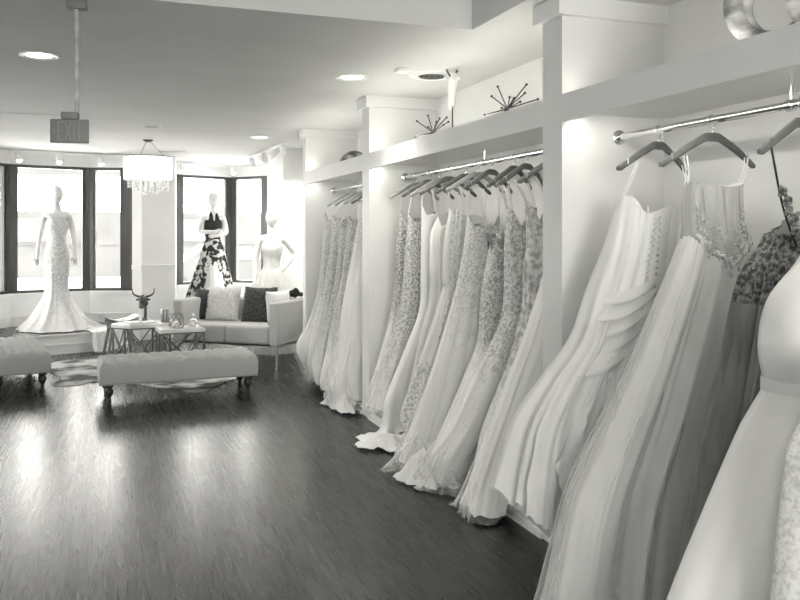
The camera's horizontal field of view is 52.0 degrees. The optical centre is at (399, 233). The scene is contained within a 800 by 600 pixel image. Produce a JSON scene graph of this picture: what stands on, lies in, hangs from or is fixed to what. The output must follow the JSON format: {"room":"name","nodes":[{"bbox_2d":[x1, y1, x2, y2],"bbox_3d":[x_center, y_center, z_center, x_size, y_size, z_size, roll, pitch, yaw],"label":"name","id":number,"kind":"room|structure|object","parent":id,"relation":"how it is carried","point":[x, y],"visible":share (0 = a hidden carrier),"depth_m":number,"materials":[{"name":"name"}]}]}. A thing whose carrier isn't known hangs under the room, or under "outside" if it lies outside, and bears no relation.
{"room":"clothing store","nodes":[
{"label":"clothing store","id":0,"kind":"room"},
{"bbox_2d":[0,148,302,325],"bbox_3d":[-4.922,0.190,10.458,7.817,2.620,3.300,0,0,-32],"label":"wall","id":1,"kind":"structure","parent":0,"point":[154,218],"depth_m":11.60,"materials":[{"name":"paint"}]},
{"bbox_2d":[0,163,9,294],"bbox_3d":[-5.418,-0.070,10.364,0.100,1.740,1.329,0,0,12],"label":"window","id":2,"kind":"structure","parent":1,"relation":"in","point":[4,168],"depth_m":10.92,"materials":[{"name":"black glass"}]},
{"bbox_2d":[10,164,89,293],"bbox_3d":[-4.838,-0.070,11.343,1.036,1.740,0.100,0,0,-35],"label":"window","id":3,"kind":"structure","parent":1,"relation":"in","point":[85,171],"depth_m":11.32,"materials":[{"name":"black wood"}]},
{"bbox_2d":[34,332,93,354],"bbox_3d":[-4.564,1.375,9.969,2.122,0.250,0.035,0,0,-38],"label":"platform","id":4,"kind":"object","parent":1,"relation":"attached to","point":[55,349],"depth_m":10.28,"materials":[{"name":"white"}]},
{"bbox_2d":[0,312,131,328],"bbox_3d":[-4.089,1.180,11.709,0.772,0.140,4.857,0,0,44],"label":"baseboard","id":5,"kind":"structure","parent":1,"relation":"attached to","point":[14,321],"depth_m":11.57,"materials":[{"name":"white wood"}]},
{"bbox_2d":[36,329,141,344],"bbox_3d":[-4.679,1.375,10.661,2.780,0.250,1.219,0,0,-37],"label":"trim","id":6,"kind":"structure","parent":1,"relation":"attached to","point":[138,333],"depth_m":10.31,"materials":[{"name":"white"}]},
{"bbox_2d":[90,168,131,290],"bbox_3d":[-4.089,-0.070,11.651,0.595,1.740,0.100,0,0,0],"label":"window","id":7,"kind":"structure","parent":1,"relation":"in","point":[125,193],"depth_m":11.60,"materials":[{"name":"black wood"}]},
{"bbox_2d":[0,282,253,297],"bbox_3d":[-4.085,0.818,11.703,0.779,0.035,4.857,0,0,44],"label":"trim","id":8,"kind":"structure","parent":1,"relation":"attached to","point":[234,283],"depth_m":11.50,"materials":[{"name":"white wood"}]},
{"bbox_2d":[131,264,175,339],"bbox_3d":[-3.508,0.970,11.684,0.611,1.060,0.091,0,0,-25],"label":"trim","id":9,"kind":"structure","parent":1,"relation":"attached to","point":[144,331],"depth_m":11.64,"materials":[{"name":"white"}]},
{"bbox_2d":[177,174,230,284],"bbox_3d":[-3.192,-0.070,13.273,0.100,1.740,1.011,0,0,44],"label":"window","id":10,"kind":"structure","parent":1,"relation":"in","point":[226,180],"depth_m":13.05,"materials":[{"name":"black wood"}]},
{"bbox_2d":[231,176,266,282],"bbox_3d":[-2.446,-0.070,13.445,0.775,1.740,0.100,0,0,31],"label":"window","id":11,"kind":"structure","parent":1,"relation":"in","point":[234,180],"depth_m":13.57,"materials":[{"name":"black wood"}]},
{"bbox_2d":[0,338,552,599],"bbox_3d":[-2.863,1.560,5.184,7.160,0.120,16.700,0,0,-20],"label":"floor","id":12,"kind":"structure","parent":0,"point":[225,491],"depth_m":4.48,"materials":[{"name":"wood"}]},
{"bbox_2d":[0,336,51,392],"bbox_3d":[-3.933,1.308,8.378,0.526,0.385,1.412,0,0,-30],"label":"tufted bench","id":13,"kind":"object","parent":12,"relation":"on","point":[19,355],"visible":1,"depth_m":7.85,"materials":[{"name":"fabric"}]},
{"bbox_2d":[0,322,106,337],"bbox_3d":[-4.681,1.247,10.661,2.760,0.006,1.193,0,0,-37],"label":"platform","id":14,"kind":"object","parent":12,"relation":"on","point":[9,331],"depth_m":10.36,"materials":[{"name":"white"}]},
{"bbox_2d":[32,185,77,287],"bbox_3d":[-4.510,0.303,10.724,0.541,1.882,0.321,0,0,-23],"label":"mannequin","id":15,"kind":"object","parent":14,"relation":"on","point":[56,193],"visible":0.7,"depth_m":10.66},
{"bbox_2d":[15,217,127,352],"bbox_3d":[-4.281,0.631,10.616,1.372,1.707,0.894,0,0,21],"label":"gown","id":16,"kind":"object","parent":15,"relation":"attached to","point":[56,311],"visible":0.98,"depth_m":10.61,"materials":[{"name":"fabric"}]},
{"bbox_2d":[50,359,236,392],"bbox_3d":[-2.888,1.496,8.921,2.565,0.008,1.907,0,0,14],"label":"cowhide rug","id":17,"kind":"object","parent":12,"relation":"on","point":[71,372],"visible":0.49,"depth_m":8.41,"materials":[{"name":"white fur"}]},
{"bbox_2d":[100,313,138,355],"bbox_3d":[-3.351,1.236,9.805,0.400,0.533,0.300,0,0,-31],"label":"wooden stool","id":18,"kind":"object","parent":17,"relation":"on","point":[133,317],"visible":0.57,"depth_m":9.77,"materials":[{"name":"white wood"}]},
{"bbox_2d":[111,320,171,354],"bbox_3d":[-2.891,1.248,9.185,0.660,0.505,0.457,0,0,-27],"label":"side table","id":19,"kind":"object","parent":17,"relation":"on","point":[125,327],"visible":0.48,"depth_m":9.03,"materials":[{"name":"white stone"}]},
{"bbox_2d":[124,320,156,324],"bbox_3d":[-2.889,0.983,9.122,0.305,0.023,0.215,0,0,-34],"label":"magazine","id":20,"kind":"object","parent":19,"relation":"on","point":[136,322],"visible":1,"depth_m":9.07,"materials":[{"name":"white paper"}]},
{"bbox_2d":[132,288,154,320],"bbox_3d":[-2.884,0.791,9.209,0.204,0.360,0.153,0,0,-42],"label":"bust","id":21,"kind":"object","parent":20,"relation":"on","point":[143,300],"visible":0.95,"depth_m":9.20,"materials":[{"name":"brown metal"}]},
{"bbox_2d":[160,309,168,322],"bbox_3d":[-2.659,0.912,9.248,0.082,0.165,0.080,0,0,-31],"label":"block","id":22,"kind":"object","parent":19,"relation":"on","point":[164,313],"visible":1,"depth_m":9.22,"materials":[{"name":"silver metal"}]},
{"bbox_2d":[155,325,205,351],"bbox_3d":[-2.404,1.260,8.958,0.477,0.480,0.408,0,0,-26],"label":"side table","id":23,"kind":"object","parent":17,"relation":"on","point":[162,330],"visible":0.72,"depth_m":8.85,"materials":[{"name":"white stone"}]},
{"bbox_2d":[168,313,183,327],"bbox_3d":[-2.435,0.940,8.925,0.156,0.156,0.156,0,0,24],"label":"ornament","id":24,"kind":"object","parent":23,"relation":"on","point":[176,323],"visible":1,"depth_m":8.91,"materials":[{"name":"grey metal"}]},
{"bbox_2d":[188,313,198,326],"bbox_3d":[-2.266,0.943,8.987,0.116,0.155,0.116,0,0,-20],"label":"perfume bottle","id":25,"kind":"object","parent":23,"relation":"on","point":[193,322],"visible":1,"depth_m":8.95,"materials":[{"name":"clear glass"}]},
{"bbox_2d":[97,347,258,402],"bbox_3d":[-2.084,1.308,7.695,1.412,0.385,0.526,0,0,-23],"label":"tufted bench","id":26,"kind":"object","parent":12,"relation":"on","point":[238,362],"visible":1,"depth_m":7.50,"materials":[{"name":"fabric"}]},
{"bbox_2d":[173,297,302,369],"bbox_3d":[-1.879,1.127,9.559,1.380,0.745,0.660,0,0,20],"label":"sofa","id":27,"kind":"object","parent":12,"relation":"on","point":[285,326],"visible":0.7,"depth_m":9.27,"materials":[{"name":"fabric"}]},
{"bbox_2d":[196,289,208,318],"bbox_3d":[-2.274,0.841,9.824,0.380,0.368,0.157,0,0,6],"label":"cushion","id":28,"kind":"object","parent":27,"relation":"on","point":[202,293],"visible":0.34,"depth_m":9.78,"materials":[{"name":"fabric"}]},
{"bbox_2d":[182,319,240,342],"bbox_3d":[-2.161,1.125,9.618,0.569,0.215,0.580,0,0,20],"label":"seat cushion","id":29,"kind":"object","parent":27,"relation":"on","point":[216,330],"depth_m":9.32,"materials":[{"name":"fabric"}]},
{"bbox_2d":[204,286,242,320],"bbox_3d":[-2.091,0.833,9.698,0.440,0.436,0.242,0,0,12],"label":"cushion","id":30,"kind":"object","parent":27,"relation":"on","point":[223,302],"visible":0.99,"depth_m":9.64,"materials":[{"name":"fabric"}]},
{"bbox_2d":[225,321,268,344],"bbox_3d":[-1.624,1.125,9.425,0.569,0.215,0.580,0,0,20],"label":"seat cushion","id":31,"kind":"object","parent":27,"relation":"on","point":[236,332],"depth_m":9.17,"materials":[{"name":"fabric"}]},
{"bbox_2d":[241,286,278,321],"bbox_3d":[-1.638,0.829,9.557,0.445,0.437,0.241,0,0,15],"label":"cushion","id":32,"kind":"object","parent":27,"relation":"on","point":[254,305],"visible":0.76,"depth_m":9.51,"materials":[{"name":"black fabric"}]},
{"bbox_2d":[266,290,289,323],"bbox_3d":[-1.390,0.836,9.389,0.125,0.378,0.380,0,0,35],"label":"cushion","id":33,"kind":"object","parent":27,"relation":"on","point":[280,295],"visible":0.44,"depth_m":9.30,"materials":[{"name":"white fabric"}]},
{"bbox_2d":[289,288,302,297],"bbox_3d":[-1.221,0.689,9.601,0.190,0.123,0.131,0,0,-2],"label":"bow","id":34,"kind":"object","parent":27,"relation":"on","point":[295,292],"visible":0.98,"depth_m":9.57,"materials":[{"name":"black fabric"}]},
{"bbox_2d":[251,208,295,355],"bbox_3d":[-1.564,0.590,10.197,0.514,1.821,0.308,0,0,3],"label":"mannequin","id":35,"kind":"object","parent":12,"relation":"on","point":[271,217],"visible":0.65,"depth_m":10.14},
{"bbox_2d":[239,235,296,354],"bbox_3d":[-1.618,0.746,10.287,0.803,1.466,0.604,0,0,-14],"label":"gown","id":36,"kind":"object","parent":35,"relation":"attached to","point":[271,276],"visible":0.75,"depth_m":10.10,"materials":[{"name":"white fabric"}]},
{"bbox_2d":[299,0,799,544],"bbox_3d":[0.597,0.190,5.127,0.616,2.620,8.200,0,0,-20],"label":"shelving unit","id":37,"kind":"object","parent":12,"relation":"on","point":[608,84],"visible":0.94,"depth_m":3.98,"materials":[{"name":"white paint"}]},
{"bbox_2d":[324,171,361,181],"bbox_3d":[-0.379,-0.610,7.898,0.556,0.080,2.035,0,0,-20],"label":"shelf","id":38,"kind":"object","parent":37,"relation":"attached to","point":[355,177],"depth_m":8.13,"materials":[{"name":"white paint"}]},
{"bbox_2d":[327,187,359,206],"bbox_3d":[-0.530,-0.382,8.335,0.440,0.216,0.046,0,0,-26],"label":"clothes hanger","id":39,"kind":"object","parent":37,"relation":"hanging from","point":[348,193],"visible":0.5,"depth_m":8.28,"materials":[{"name":"grey wood"}]},
{"bbox_2d":[295,203,354,376],"bbox_3d":[-0.671,0.551,8.258,0.734,1.737,0.472,0,0,5],"label":"gown","id":40,"kind":"object","parent":39,"relation":"hanging from","point":[303,343],"visible":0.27,"depth_m":8.16,"materials":[{"name":"fabric"}]},
{"bbox_2d":[334,189,358,205],"bbox_3d":[-0.426,-0.382,8.054,0.440,0.216,0.046,0,0,-20],"label":"clothes hanger","id":41,"kind":"object","parent":37,"relation":"hanging from","point":[353,193],"visible":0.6,"depth_m":8.00,"materials":[{"name":"grey wood"}]},
{"bbox_2d":[307,202,357,380],"bbox_3d":[-0.543,0.561,7.958,0.766,1.757,0.475,0,0,-28],"label":"gown","id":42,"kind":"object","parent":41,"relation":"hanging from","point":[328,284],"visible":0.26,"depth_m":7.89,"materials":[{"name":"fabric"}]},
{"bbox_2d":[340,151,361,160],"bbox_3d":[-0.429,-0.718,7.739,0.300,0.135,0.300,0,0,-20],"label":"ornament","id":43,"kind":"object","parent":37,"relation":"on","point":[351,154],"visible":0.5,"depth_m":7.65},
{"bbox_2d":[343,191,361,204],"bbox_3d":[-0.326,-0.382,7.771,0.440,0.216,0.046,0,0,-29],"label":"clothes hanger","id":44,"kind":"object","parent":37,"relation":"hanging from","point":[359,193],"visible":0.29,"depth_m":7.70,"materials":[{"name":"grey wood"}]},
{"bbox_2d":[312,202,350,384],"bbox_3d":[-0.496,0.537,7.727,0.698,1.707,0.248,0,0,-20],"label":"gown","id":45,"kind":"object","parent":44,"relation":"hanging from","point":[319,354],"visible":0.23,"depth_m":7.62,"materials":[{"name":"fabric"}]},
{"bbox_2d":[351,195,361,203],"bbox_3d":[-0.240,-0.382,7.536,0.440,0.216,0.046,0,0,-26],"label":"clothes hanger","id":46,"kind":"object","parent":37,"relation":"hanging from","point":[360,196],"visible":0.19,"depth_m":7.46,"materials":[{"name":"grey wood"}]},
{"bbox_2d":[320,200,359,390],"bbox_3d":[-0.377,0.541,7.439,0.697,1.717,0.338,0,0,-20],"label":"gown","id":47,"kind":"object","parent":46,"relation":"hanging from","point":[351,227],"visible":0.27,"depth_m":7.37,"materials":[{"name":"fabric"}]},
{"bbox_2d":[389,172,438,199],"bbox_3d":[0.123,-0.381,6.536,0.440,0.218,0.046,0,0,-26],"label":"clothes hanger","id":48,"kind":"object","parent":37,"relation":"hanging from","point":[411,184],"visible":0.73,"depth_m":6.49,"materials":[{"name":"grey wood"}]},
{"bbox_2d":[368,194,434,391],"bbox_3d":[0.022,0.485,6.481,0.571,1.600,0.250,0,0,-20],"label":"gown","id":49,"kind":"object","parent":48,"relation":"hanging from","point":[402,224],"visible":0.27,"depth_m":6.42,"materials":[{"name":"fabric"}]},
{"bbox_2d":[401,170,453,198],"bbox_3d":[0.222,-0.380,6.268,0.440,0.220,0.046,0,0,-23],"label":"clothes hanger","id":50,"kind":"object","parent":37,"relation":"hanging from","point":[424,182],"visible":0.7,"depth_m":6.22,"materials":[{"name":"grey wood"}]},
{"bbox_2d":[364,192,447,409],"bbox_3d":[0.058,0.535,6.232,0.727,1.702,0.321,0,0,-20],"label":"gown","id":51,"kind":"object","parent":50,"relation":"hanging from","point":[409,304],"visible":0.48,"depth_m":6.16,"materials":[{"name":"fabric"}]},
{"bbox_2d":[414,115,449,137],"bbox_3d":[0.233,-0.750,5.735,0.237,0.158,0.165,0,0,41],"label":"sculpture","id":52,"kind":"object","parent":37,"relation":"on","point":[427,127],"visible":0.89,"depth_m":5.72,"materials":[{"name":"grey metal"}]},
{"bbox_2d":[410,168,464,196],"bbox_3d":[0.287,-0.381,6.089,0.440,0.218,0.046,0,0,-20],"label":"clothes hanger","id":53,"kind":"object","parent":37,"relation":"hanging from","point":[426,185],"visible":0.59,"depth_m":6.04,"materials":[{"name":"grey wood"}]},
{"bbox_2d":[355,192,459,451],"bbox_3d":[0.099,0.585,5.838,0.833,1.802,0.650,0,0,-20],"label":"gown","id":54,"kind":"object","parent":53,"relation":"hanging from","point":[388,438],"visible":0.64,"depth_m":5.91,"materials":[{"name":"white fabric"}]},
{"bbox_2d":[419,166,476,196],"bbox_3d":[0.353,-0.379,5.911,0.440,0.221,0.046,0,0,-17],"label":"clothes hanger","id":55,"kind":"object","parent":37,"relation":"hanging from","point":[446,178],"visible":0.81,"depth_m":5.88,"materials":[{"name":"grey wood"}]},
{"bbox_2d":[410,190,469,382],"bbox_3d":[0.278,0.462,5.851,0.520,1.555,0.284,0,0,-20],"label":"gown","id":56,"kind":"object","parent":55,"relation":"hanging from","point":[437,235],"visible":0.28,"depth_m":5.80,"materials":[{"name":"white fabric"}]},
{"bbox_2d":[444,69,459,126],"bbox_3d":[0.351,-0.927,5.563,0.162,0.554,0.172,0,0,21],"label":"bust","id":57,"kind":"object","parent":37,"relation":"on","point":[454,78],"visible":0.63,"depth_m":5.56,"materials":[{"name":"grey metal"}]},
{"bbox_2d":[435,163,490,194],"bbox_3d":[0.445,-0.382,5.652,0.440,0.217,0.046,0,0,-26],"label":"clothes hanger","id":58,"kind":"object","parent":37,"relation":"hanging from","point":[460,176],"visible":0.76,"depth_m":5.61,"materials":[{"name":"grey wood"}]},
{"bbox_2d":[400,189,485,429],"bbox_3d":[0.303,0.492,5.585,0.630,1.615,0.294,0,0,-20],"label":"gown","id":59,"kind":"object","parent":58,"relation":"hanging from","point":[454,239],"visible":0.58,"depth_m":5.53,"materials":[{"name":"beige fabric"}]},
{"bbox_2d":[391,128,542,165],"bbox_3d":[0.510,-0.610,5.452,0.556,0.080,2.790,0,0,-20],"label":"shelf","id":60,"kind":"object","parent":37,"relation":"attached to","point":[449,137],"depth_m":5.38,"materials":[{"name":"white paint"}]},
{"bbox_2d":[446,160,504,193],"bbox_3d":[0.512,-0.381,5.469,0.440,0.218,0.046,0,0,-23],"label":"clothes hanger","id":61,"kind":"object","parent":37,"relation":"hanging from","point":[473,174],"visible":0.74,"depth_m":5.43,"materials":[{"name":"grey wood"}]},
{"bbox_2d":[395,186,499,466],"bbox_3d":[0.324,0.585,5.389,0.812,1.801,0.413,0,0,-20],"label":"gown","id":62,"kind":"object","parent":61,"relation":"hanging from","point":[458,341],"visible":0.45,"depth_m":5.33,"materials":[{"name":"fabric"}]},
{"bbox_2d":[463,158,512,192],"bbox_3d":[0.579,-0.379,5.271,0.440,0.222,0.046,0,0,-40],"label":"clothes hanger","id":63,"kind":"object","parent":37,"relation":"hanging from","point":[487,172],"visible":0.79,"depth_m":5.21,"materials":[{"name":"grey wood"}]},
{"bbox_2d":[432,184,512,448],"bbox_3d":[0.475,0.567,5.193,0.612,1.766,0.320,0,0,-20],"label":"gown","id":64,"kind":"object","parent":63,"relation":"hanging from","point":[492,289],"visible":0.4,"depth_m":5.18,"materials":[{"name":"fabric"}]},
{"bbox_2d":[486,153,531,189],"bbox_3d":[0.681,-0.382,4.988,0.046,0.216,0.440,0,0,44],"label":"clothes hanger","id":65,"kind":"object","parent":37,"relation":"hanging from","point":[509,169],"visible":0.8,"depth_m":4.91,"materials":[{"name":"grey wood"}]},
{"bbox_2d":[380,181,536,489],"bbox_3d":[0.413,0.586,5.059,0.953,1.800,0.817,0,0,-20],"label":"gown","id":66,"kind":"object","parent":65,"relation":"hanging from","point":[452,457],"visible":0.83,"depth_m":4.85,"materials":[{"name":"fabric"}]},
{"bbox_2d":[483,83,538,115],"bbox_3d":[0.641,-0.775,4.705,0.272,0.198,0.189,0,0,38],"label":"sculpture","id":67,"kind":"object","parent":37,"relation":"on","point":[508,106],"visible":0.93,"depth_m":4.71,"materials":[{"name":"grey metal"}]},
{"bbox_2d":[498,151,542,186],"bbox_3d":[0.737,-0.379,4.835,0.440,0.222,0.046,0,0,-43],"label":"clothes hanger","id":68,"kind":"object","parent":37,"relation":"hanging from","point":[523,166],"visible":0.77,"depth_m":4.78,"materials":[{"name":"grey wood"}]},
{"bbox_2d":[473,179,542,465],"bbox_3d":[0.666,0.563,4.752,0.542,1.754,0.303,0,0,-20],"label":"gown","id":69,"kind":"object","parent":68,"relation":"hanging from","point":[532,272],"visible":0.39,"depth_m":4.76,"materials":[{"name":"fabric"}]},
{"bbox_2d":[517,162,542,183],"bbox_3d":[0.834,-0.382,4.574,0.440,0.217,0.046,0,0,-34],"label":"clothes hanger","id":70,"kind":"object","parent":37,"relation":"hanging from","point":[539,167],"visible":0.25,"depth_m":4.49,"materials":[{"name":"grey wood"}]},
{"bbox_2d":[453,176,542,518],"bbox_3d":[0.683,0.585,4.470,0.797,1.803,0.515,0,0,-15],"label":"gown","id":71,"kind":"object","parent":70,"relation":"hanging from","point":[526,369],"visible":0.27,"depth_m":4.38,"materials":[{"name":"fabric"}]},
{"bbox_2d":[616,125,687,174],"bbox_3d":[1.155,-0.380,3.696,0.440,0.220,0.046,0,0,-29],"label":"clothes hanger","id":72,"kind":"object","parent":37,"relation":"hanging from","point":[657,145],"visible":0.8,"depth_m":3.65,"materials":[{"name":"grey wood"}]},
{"bbox_2d":[489,162,692,541],"bbox_3d":[0.859,0.564,3.581,0.965,1.761,0.483,0,0,-22],"label":"gown","id":73,"kind":"object","parent":72,"relation":"hanging from","point":[547,433],"visible":0.58,"depth_m":3.48,"materials":[{"name":"beige fabric"}]},
{"bbox_2d":[597,66,799,118],"bbox_3d":[1.509,-0.610,2.705,0.556,0.080,2.695,0,0,-20],"label":"shelf","id":74,"kind":"object","parent":37,"relation":"attached to","point":[776,83],"depth_m":3.42,"materials":[{"name":"white paint"}]},
{"bbox_2d":[659,114,755,168],"bbox_3d":[1.276,-0.382,3.376,0.440,0.216,0.046,0,0,-13],"label":"clothes hanger","id":75,"kind":"object","parent":37,"relation":"hanging from","point":[706,137],"visible":0.91,"depth_m":3.35,"materials":[{"name":"grey wood"}]},
{"bbox_2d":[534,155,754,599],"bbox_3d":[0.998,0.585,3.264,1.062,1.802,0.527,0,0,-20],"label":"gown","id":76,"kind":"object","parent":75,"relation":"hanging from","point":[618,535],"visible":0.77,"depth_m":3.14,"materials":[{"name":"grey fabric"}]},
{"bbox_2d":[666,256,799,599],"bbox_3d":[1.175,0.710,2.490,1.166,1.460,0.414,0,0,-20],"label":"gown","id":77,"kind":"object","parent":37,"relation":"hanging from","point":[729,553],"visible":0.97,"depth_m":2.37,"materials":[{"name":"white fabric"}]},
{"bbox_2d":[723,0,799,39],"bbox_3d":[1.438,-0.814,2.842,0.288,0.328,0.545,0,0,-42],"label":"ring sculpture","id":78,"kind":"object","parent":37,"relation":"on","point":[739,17],"visible":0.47,"depth_m":2.91,"materials":[{"name":"silver metal"}]},
{"bbox_2d":[757,97,799,154],"bbox_3d":[1.426,-0.382,2.944,0.440,0.216,0.046,0,0,-35],"label":"clothes hanger","id":79,"kind":"object","parent":37,"relation":"hanging from","point":[794,124],"visible":0.99,"depth_m":2.86,"materials":[{"name":"grey wood"}]},
{"bbox_2d":[673,147,799,580],"bbox_3d":[1.266,0.571,2.852,0.746,1.738,0.409,0,0,-20],"label":"gown","id":80,"kind":"object","parent":79,"relation":"hanging from","point":[736,382],"visible":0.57,"depth_m":2.81,"materials":[{"name":"black fabric"}]},
{"bbox_2d":[778,185,787,197],"bbox_3d":[1.293,-0.145,2.766,0.046,0.044,0.019,0,0,-20],"label":"fabric flower","id":81,"kind":"object","parent":80,"relation":"on","point":[782,190],"depth_m":2.76,"materials":[{"name":"black fabric"}]},
{"bbox_2d":[783,194,792,206],"bbox_3d":[1.309,-0.113,2.764,0.046,0.045,0.019,0,0,-20],"label":"fabric flower","id":82,"kind":"object","parent":80,"relation":"on","point":[787,201],"depth_m":2.76,"materials":[{"name":"black fabric"}]},
{"bbox_2d":[784,205,793,215],"bbox_3d":[1.319,-0.081,2.776,0.043,0.042,0.018,0,0,-20],"label":"fabric flower","id":83,"kind":"object","parent":80,"relation":"on","point":[789,210],"depth_m":2.77,"materials":[{"name":"black fabric"}]},
{"bbox_2d":[789,213,798,225],"bbox_3d":[1.335,-0.048,2.773,0.046,0.044,0.019,0,0,-20],"label":"fabric flower","id":84,"kind":"object","parent":80,"relation":"on","point":[794,219],"depth_m":2.77,"materials":[{"name":"black fabric"}]},
{"bbox_2d":[791,224,799,234],"bbox_3d":[1.345,-0.016,2.785,0.043,0.042,0.018,0,0,-20],"label":"fabric flower","id":85,"kind":"object","parent":80,"relation":"on","point":[795,230],"depth_m":2.78,"materials":[{"name":"black fabric"}]},
{"bbox_2d":[770,420,799,599],"bbox_3d":[1.343,0.770,2.187,0.984,1.340,0.269,0,0,-20],"label":"gown","id":86,"kind":"object","parent":37,"relation":"hanging from","point":[785,582],"visible":1,"depth_m":2.05,"materials":[{"name":"white fabric"}]},
{"bbox_3d":[-2.659,1.375,12.514,1.450,0.250,2.140,0,0,-20],"label":"trim","id":87,"kind":"structure","parent":12,"relation":"on","visible":0},
{"bbox_2d":[198,192,227,237],"bbox_3d":[-2.855,0.299,12.550,0.362,1.901,0.356,0,0,19],"label":"mannequin","id":88,"kind":"object","parent":87,"relation":"on","point":[213,199],"visible":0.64,"depth_m":12.48},
{"bbox_2d":[185,212,233,297],"bbox_3d":[-2.901,0.450,12.631,0.908,1.580,0.753,0,0,-26],"label":"gown","id":89,"kind":"object","parent":88,"relation":"attached to","point":[212,268],"visible":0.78,"depth_m":12.45,"materials":[{"name":"black fabric"}]},
{"bbox_2d":[0,0,682,165],"bbox_3d":[-2.810,-1.395,5.097,7.200,0.550,16.500,0,0,-20],"label":"ceiling","id":90,"kind":"structure","parent":0,"point":[214,75],"depth_m":5.29,"materials":[{"name":"paint"}]},
{"bbox_2d":[18,51,58,59],"bbox_3d":[-2.258,-1.115,5.131,0.236,0.010,0.236,0,0,-20],"label":"recessed light","id":91,"kind":"object","parent":90,"relation":"in","point":[35,55],"visible":1,"depth_m":5.13,"materials":[{"name":"white"}]},
{"bbox_2d":[0,111,103,116],"bbox_3d":[-4.944,-1.095,7.045,4.520,0.050,0.220,0,0,-20],"label":"trim","id":92,"kind":"structure","parent":90,"relation":"attached to","point":[0,111],"depth_m":7.60,"materials":[{"name":"paint"}]},
{"bbox_2d":[11,150,103,165],"bbox_3d":[-4.611,-1.027,11.085,1.181,0.155,0.103,0,0,-35],"label":"track light","id":93,"kind":"object","parent":90,"relation":"attached to","point":[18,154],"visible":1,"depth_m":11.06,"materials":[{"name":"white metal"}]},
{"bbox_2d":[50,0,88,143],"bbox_3d":[-1.572,-0.776,3.903,0.171,0.687,0.064,0,0,-10],"label":"exit sign","id":94,"kind":"object","parent":90,"relation":"hanging from","point":[70,128],"visible":1,"depth_m":3.89,"materials":[{"name":"grey metal"}]},
{"bbox_2d":[123,139,172,196],"bbox_3d":[-3.000,-0.781,9.763,0.570,0.678,0.570,0,0,-20],"label":"drum chandelier","id":95,"kind":"object","parent":90,"relation":"hanging from","point":[144,168],"visible":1,"depth_m":9.55,"materials":[{"name":"white fabric"}]},
{"bbox_2d":[125,179,169,180],"bbox_3d":[-3.000,-0.649,9.762,0.544,0.002,0.544,0,0,-20],"label":"diffuser","id":96,"kind":"object","parent":95,"relation":"attached to","point":[125,179],"depth_m":9.75,"materials":[{"name":"white plastic"}]},
{"bbox_2d":[176,162,235,174],"bbox_3d":[-3.030,-1.028,12.833,0.995,0.155,0.098,0,0,-38],"label":"track light","id":97,"kind":"object","parent":90,"relation":"attached to","point":[181,166],"visible":0.94,"depth_m":12.81,"materials":[{"name":"white metal"}]},
{"bbox_2d":[249,142,286,166],"bbox_3d":[-1.755,-1.027,10.774,0.099,0.155,1.951,0,0,-22],"label":"track light","id":98,"kind":"object","parent":90,"relation":"attached to","point":[283,151],"visible":1,"depth_m":10.82,"materials":[{"name":"white metal"}]},
{"bbox_2d":[335,74,367,80],"bbox_3d":[-0.343,-1.115,5.850,0.236,0.010,0.236,0,0,-20],"label":"recessed light","id":99,"kind":"object","parent":90,"relation":"in","point":[343,77],"visible":1,"depth_m":5.85,"materials":[{"name":"white"}]},
{"bbox_2d":[394,67,411,73],"bbox_3d":[0.020,-1.108,5.566,0.100,0.024,0.100,0,0,-20],"label":"smoke detector","id":100,"kind":"object","parent":90,"relation":"attached to","point":[400,70],"visible":1,"depth_m":5.53,"materials":[{"name":"white plastic"}]},
{"bbox_2d":[408,70,452,80],"bbox_3d":[0.226,-1.112,5.776,0.340,0.016,0.340,0,0,-20],"label":"ceiling vent","id":101,"kind":"object","parent":90,"relation":"in","point":[427,75],"visible":0.94,"depth_m":5.72,"materials":[{"name":"white metal"}]},
{"bbox_2d":[357,0,799,254],"bbox_3d":[1.117,0.100,4.715,0.080,2.800,13.100,0,0,-20],"label":"wall","id":102,"kind":"structure","parent":0,"point":[695,26],"depth_m":3.81,"materials":[{"name":"paint"}]},
{"label":"outside","id":103,"kind":"structure","parent":0,"visible":0},
{"bbox_2d":[18,277,119,289],"bbox_3d":[-15.199,1.775,41.824,120.000,0.150,71.000,0,0,-20],"label":"street","id":104,"kind":"structure","parent":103,"point":[74,282],"depth_m":28.74,"materials":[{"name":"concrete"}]},
{"bbox_2d":[18,206,260,277],"bbox_3d":[-12.790,0.300,35.193,70.000,2.800,6.110,0,0,-20],"label":"building","id":105,"kind":"structure","parent":104,"relation":"on","point":[108,218],"depth_m":32.45,"materials":[{"name":"white"}]},
{"bbox_2d":[18,168,260,187],"bbox_3d":[-7.502,-0.075,20.644,60.000,3.550,3.470,0,0,-20],"label":"canopy","id":106,"kind":"object","parent":104,"relation":"on","point":[25,175],"visible":0.18,"depth_m":19.86,"materials":[{"name":"white"}]},
{"bbox_2d":[183,242,260,281],"bbox_3d":[-4.686,0.965,21.900,4.450,1.470,1.730,0,0,-23],"label":"car","id":107,"kind":"object","parent":104,"relation":"on","point":[245,250],"visible":0.07,"depth_m":21.27,"materials":[{"name":"silver metal"}]},
{"label":"clothes hanger","id":108,"kind":"object","parent":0,"visible":0},
{"bbox_2d":[320,199,361,413],"bbox_3d":[-0.274,0.591,7.173,0.799,1.789,0.696,0,0,-20],"label":"gown","id":109,"kind":"object","parent":108,"relation":"hanging from","point":[346,375],"visible":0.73,"depth_m":7.05,"materials":[{"name":"fabric"}]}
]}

